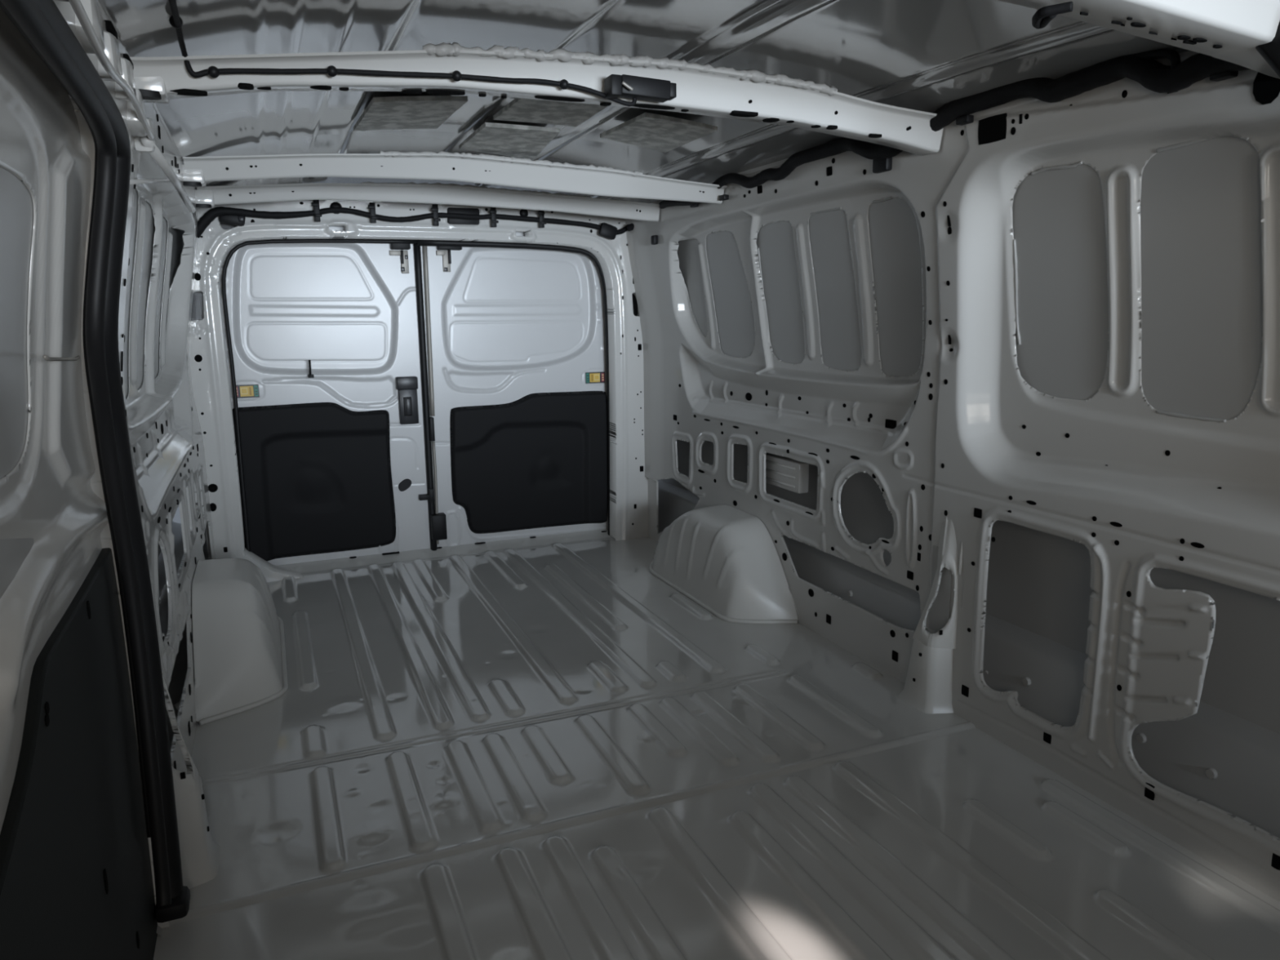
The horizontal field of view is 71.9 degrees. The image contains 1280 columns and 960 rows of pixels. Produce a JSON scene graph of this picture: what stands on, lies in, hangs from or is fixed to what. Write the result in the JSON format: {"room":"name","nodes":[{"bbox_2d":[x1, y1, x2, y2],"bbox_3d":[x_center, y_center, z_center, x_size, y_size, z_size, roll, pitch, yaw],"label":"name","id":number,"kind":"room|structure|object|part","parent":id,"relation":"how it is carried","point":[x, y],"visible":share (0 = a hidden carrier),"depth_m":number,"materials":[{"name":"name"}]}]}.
{"room":"cargo space","nodes":[
{"label":"cargo space","id":0,"kind":"room"},
{"bbox_2d":[53,0,215,936],"bbox_3d":[-1.029,0.016,1.797,0.274,1.560,3.550,-5,12,-22],"label":"wall","id":1,"kind":"structure","parent":0,"point":[166,446],"depth_m":2.09,"materials":[{"name":"white metal"}]},
{"bbox_2d":[0,8,157,959],"bbox_3d":[-0.597,0.279,0.877,0.111,1.582,1.360,-5,12,-22],"label":"door","id":2,"kind":"structure","parent":1,"relation":"in","point":[76,877],"depth_m":1.02,"materials":[{"name":"white paint"}]},
{"bbox_3d":[-0.633,0.188,0.980,0.084,1.380,1.105,-5,12,-22],"label":"panel","id":3,"kind":"part","parent":2,"relation":"part of","materials":[{"name":"white paint"}]},
{"bbox_2d":[0,0,190,923],"bbox_3d":[-0.589,0.168,1.029,0.094,1.262,0.973,-6,12,-27],"label":"seal","id":4,"kind":"object","parent":2,"relation":"attached to","point":[41,23],"visible":1,"depth_m":1.21,"materials":[{"name":"black rubber"}]},
{"bbox_3d":[-0.913,-0.686,1.579,0.060,0.086,3.300,-5,12,-22],"label":"roof rail","id":5,"kind":"part","parent":1,"relation":"part of","materials":[{"name":"white metal"}]},
{"bbox_2d":[162,675,219,888],"bbox_3d":[-0.827,0.472,1.585,0.080,0.500,0.153,-5,12,-22],"label":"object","id":6,"kind":"object","parent":1,"relation":"attached to","point":[199,855],"visible":0.41,"depth_m":1.58,"materials":[{"name":"white paint"}]},
{"bbox_3d":[-0.827,0.393,1.548,0.063,0.332,0.108,-5,12,-22],"label":"frame","id":7,"kind":"part","parent":6,"relation":"part of","materials":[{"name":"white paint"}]},
{"bbox_2d":[190,200,648,582],"bbox_3d":[-0.824,-0.326,3.631,1.900,1.561,0.240,-5,12,-22],"label":"door frame","id":8,"kind":"structure","parent":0,"point":[628,486],"depth_m":3.37,"materials":[{"name":"white paint"}]},
{"bbox_2d":[200,226,437,565],"bbox_3d":[-1.244,-0.290,3.472,0.819,1.369,0.081,-5,12,-20],"label":"door","id":9,"kind":"structure","parent":8,"relation":"in","point":[328,340],"depth_m":3.48,"materials":[{"name":"white paint"}]},
{"bbox_3d":[-1.276,0.008,3.498,0.584,0.626,0.029,-5,12,-22],"label":"trim panel","id":10,"kind":"part","parent":9,"relation":"part of","materials":[{"name":"black plastic"}]},
{"bbox_3d":[-0.964,-0.895,3.475,0.043,0.019,0.016,-5,12,-22],"label":"bracket plate","id":11,"kind":"part","parent":9,"relation":"part of","materials":[{"name":"silver metal"}]},
{"bbox_3d":[-0.938,-0.879,3.479,0.009,0.052,0.012,-5,12,-22],"label":"latch rod","id":12,"kind":"part","parent":9,"relation":"part of","materials":[{"name":"black plastic"}]},
{"bbox_3d":[-0.933,-0.864,3.497,0.029,0.089,0.012,-5,12,-22],"label":"bracket plate","id":13,"kind":"part","parent":9,"relation":"part of","materials":[{"name":"silver metal"}]},
{"bbox_3d":[-0.942,-0.298,3.578,0.032,0.077,0.008,-5,12,-22],"label":"latch lever","id":14,"kind":"part","parent":9,"relation":"part of","materials":[{"name":"black plastic"}]},
{"bbox_3d":[-0.943,-0.300,3.592,0.074,0.144,0.026,-5,12,-22],"label":"latch handle","id":15,"kind":"part","parent":9,"relation":"part of","materials":[{"name":"grey plastic"}]},
{"bbox_3d":[-0.937,-0.297,3.576,0.017,0.063,0.004,-5,12,-22],"label":"lever","id":16,"kind":"part","parent":9,"relation":"part of","materials":[{"name":"grey plastic"}]},
{"bbox_2d":[222,239,417,551],"bbox_3d":[-1.199,-0.284,3.451,0.722,1.279,0.014,-5,12,-22],"label":"seal","id":17,"kind":"object","parent":8,"relation":"attached to","point":[237,247],"visible":0.93,"depth_m":3.31,"materials":[{"name":"black rubber"}]},
{"bbox_2d":[196,200,627,239],"bbox_3d":[-0.811,-0.984,3.382,1.650,0.145,0.080,-5,12,-22],"label":"harness","id":18,"kind":"object","parent":8,"relation":"attached to","point":[228,215],"visible":0.94,"depth_m":3.32,"materials":[{"name":"black plastic"}]},
{"bbox_2d":[417,240,609,535],"bbox_3d":[-0.494,-0.343,3.741,0.808,1.298,0.025,-5,12,-22],"label":"seal","id":19,"kind":"object","parent":8,"relation":"attached to","point":[420,242],"visible":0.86,"depth_m":3.69,"materials":[{"name":"black rubber"}]},
{"bbox_2d":[420,231,608,546],"bbox_3d":[-0.466,-0.361,3.793,0.921,1.369,0.096,-6,12,-25],"label":"door","id":20,"kind":"structure","parent":8,"relation":"in","point":[516,337],"depth_m":3.77,"materials":[{"name":"grey paint"}]},
{"bbox_3d":[-0.854,-0.604,3.570,0.024,0.693,0.017,-5,12,-22],"label":"rod","id":21,"kind":"part","parent":20,"relation":"part of","materials":[{"name":"silver metal"}]},
{"bbox_3d":[-0.855,0.056,3.692,0.020,0.437,0.012,-5,12,-22],"label":"rod","id":22,"kind":"part","parent":20,"relation":"part of","materials":[{"name":"silver metal"}]},
{"bbox_3d":[-0.800,-0.912,3.542,0.034,0.020,0.016,-5,12,-22],"label":"bracket plate","id":23,"kind":"part","parent":20,"relation":"part of","materials":[{"name":"silver metal"}]},
{"bbox_3d":[-0.781,-0.883,3.558,0.029,0.084,0.012,-5,12,-22],"label":"bracket plate","id":24,"kind":"part","parent":20,"relation":"part of","materials":[{"name":"silver metal"}]},
{"bbox_3d":[-0.766,-0.897,3.549,0.010,0.053,0.012,-5,12,-22],"label":"latch rod","id":25,"kind":"part","parent":20,"relation":"part of","materials":[{"name":"black plastic"}]},
{"bbox_3d":[-0.464,-0.072,3.831,0.708,0.606,0.029,-5,12,-22],"label":"trim panel","id":26,"kind":"part","parent":20,"relation":"part of","materials":[{"name":"black plastic"}]},
{"bbox_2d":[97,0,1189,203],"bbox_3d":[-0.150,-0.789,1.890,1.720,0.167,3.408,-5,12,-22],"label":"ceiling","id":27,"kind":"structure","parent":0,"point":[925,55],"depth_m":1.62,"materials":[{"name":"grey paint"}]},
{"bbox_2d":[353,95,467,130],"bbox_3d":[-0.560,-0.878,2.121,0.213,0.021,0.378,-5,12,-22],"label":"pad","id":28,"kind":"object","parent":27,"relation":"attached to","point":[425,112],"visible":1,"depth_m":2.08,"materials":[{"name":"grey fabric"}]},
{"bbox_2d":[195,182,659,221],"bbox_3d":[-0.675,-0.986,3.107,1.639,0.105,0.094,-5,12,-22],"label":"crossbeam","id":29,"kind":"object","parent":27,"relation":"attached to","point":[207,197],"visible":0.96,"depth_m":3.06,"materials":[{"name":"white metal"}]},
{"bbox_2d":[182,150,727,204],"bbox_3d":[-0.475,-0.907,2.639,1.639,0.120,0.105,-5,12,-22],"label":"crossbeam","id":30,"kind":"object","parent":27,"relation":"attached to","point":[486,169],"visible":0.99,"depth_m":2.58,"materials":[{"name":"white metal"}]},
{"bbox_2d":[458,122,559,159],"bbox_3d":[-0.366,-0.960,2.511,0.251,0.014,0.425,-5,12,-22],"label":"pad","id":31,"kind":"object","parent":27,"relation":"attached to","point":[522,141],"visible":0.99,"depth_m":2.45,"materials":[{"name":"grey fabric"}]},
{"bbox_2d":[129,41,943,155],"bbox_3d":[-0.073,-0.740,1.700,1.639,0.135,0.124,-5,12,-22],"label":"crossbeam","id":32,"kind":"object","parent":27,"relation":"attached to","point":[753,95],"visible":0.94,"depth_m":1.63,"materials":[{"name":"white metal"}]},
{"bbox_2d":[168,0,636,106],"bbox_3d":[-0.280,-0.656,1.335,0.779,0.048,0.457,-5,12,-22],"label":"wire","id":33,"kind":"object","parent":32,"relation":"attached to","point":[175,21],"visible":0.99,"depth_m":1.48,"materials":[{"name":"black"}]},
{"bbox_2d":[604,74,676,102],"bbox_3d":[0.004,-0.740,1.667,0.138,0.040,0.048,-5,12,-22],"label":"module","id":34,"kind":"object","parent":32,"relation":"attached to","point":[615,86],"visible":1,"depth_m":1.66,"materials":[{"name":"black plastic"}]},
{"bbox_2d":[493,97,607,127],"bbox_3d":[-0.215,-0.888,2.121,0.219,0.012,0.271,-5,12,-22],"label":"pad","id":35,"kind":"object","parent":27,"relation":"attached to","point":[519,109],"visible":0.84,"depth_m":2.12,"materials":[{"name":"grey fabric"}]},
{"bbox_2d":[600,112,717,152],"bbox_3d":[0.038,-0.926,2.361,0.227,0.027,0.351,-5,12,-22],"label":"pad","id":36,"kind":"object","parent":27,"relation":"attached to","point":[662,133],"visible":1,"depth_m":2.32,"materials":[{"name":"grey fabric"}]},
{"bbox_2d":[995,0,1279,79],"bbox_3d":[0.245,-0.583,0.974,1.600,0.112,0.148,-5,12,-22],"label":"crossbeam","id":37,"kind":"object","parent":27,"relation":"attached to","point":[1231,31],"visible":0.98,"depth_m":1.16,"materials":[{"name":"white metal"}]},
{"bbox_2d":[1031,1,1073,29],"bbox_3d":[0.512,-0.585,1.111,0.034,0.012,0.077,-2,11,-5],"label":"lead","id":38,"kind":"object","parent":37,"relation":"hanging from","point":[1042,16],"visible":1,"depth_m":1.09,"materials":[{"name":"black rubber"}]},
{"bbox_2d":[1255,20,1279,77],"bbox_3d":[0.910,-0.551,1.167,0.080,0.311,0.250,-5,12,-22],"label":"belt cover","id":39,"kind":"object","parent":27,"relation":"attached to","point":[1269,51],"visible":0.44,"depth_m":1.20,"materials":[{"name":"black plastic"}]},
{"bbox_2d":[153,528,1279,959],"bbox_3d":[-0.166,0.583,2.232,1.800,0.035,3.580,-5,12,-22],"label":"floor","id":40,"kind":"structure","parent":0,"point":[542,747],"depth_m":1.81,"materials":[{"name":"paint"}]},
{"bbox_2d":[173,558,288,725],"bbox_3d":[-1.232,0.386,2.608,0.318,0.297,0.930,-5,12,-22],"label":"wheel arch","id":41,"kind":"object","parent":40,"relation":"on","point":[239,649],"visible":0.98,"depth_m":2.33,"materials":[{"name":"white paint"}]},
{"bbox_2d":[648,504,798,623],"bbox_3d":[0.285,0.248,3.232,0.318,0.297,0.929,-5,12,-22],"label":"wheel arch","id":42,"kind":"object","parent":40,"relation":"on","point":[724,558],"visible":1,"depth_m":2.97,"materials":[{"name":"white paint"}]},
{"bbox_2d":[897,515,962,714],"bbox_3d":[0.730,0.330,2.226,0.080,0.500,0.153,-5,12,-22],"label":"bracket","id":43,"kind":"object","parent":40,"relation":"on","point":[927,688],"visible":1,"depth_m":2.21,"materials":[{"name":"white metal"}]},
{"bbox_3d":[0.744,0.250,2.195,0.063,0.332,0.108,-5,12,-22],"label":"frame","id":44,"kind":"part","parent":43,"relation":"part of","materials":[{"name":"white paint"}]},
{"bbox_2d":[625,50,1279,902],"bbox_3d":[0.669,-0.133,2.469,0.261,1.560,3.600,-5,12,-22],"label":"wall","id":45,"kind":"structure","parent":0,"point":[1051,331],"depth_m":1.96,"materials":[{"name":"white metal"}]},
{"bbox_3d":[0.617,-0.825,2.208,0.060,0.086,3.300,-5,12,-22],"label":"roof rail","id":46,"kind":"part","parent":45,"relation":"part of","materials":[{"name":"white metal"}]},
{"bbox_2d":[626,48,1249,244],"bbox_3d":[0.501,-0.835,2.458,0.122,0.190,2.672,-5,12,-22],"label":"harness","id":47,"kind":"object","parent":45,"relation":"attached to","point":[1141,68],"visible":0.78,"depth_m":1.68,"materials":[{"name":"black plastic"}]}
]}

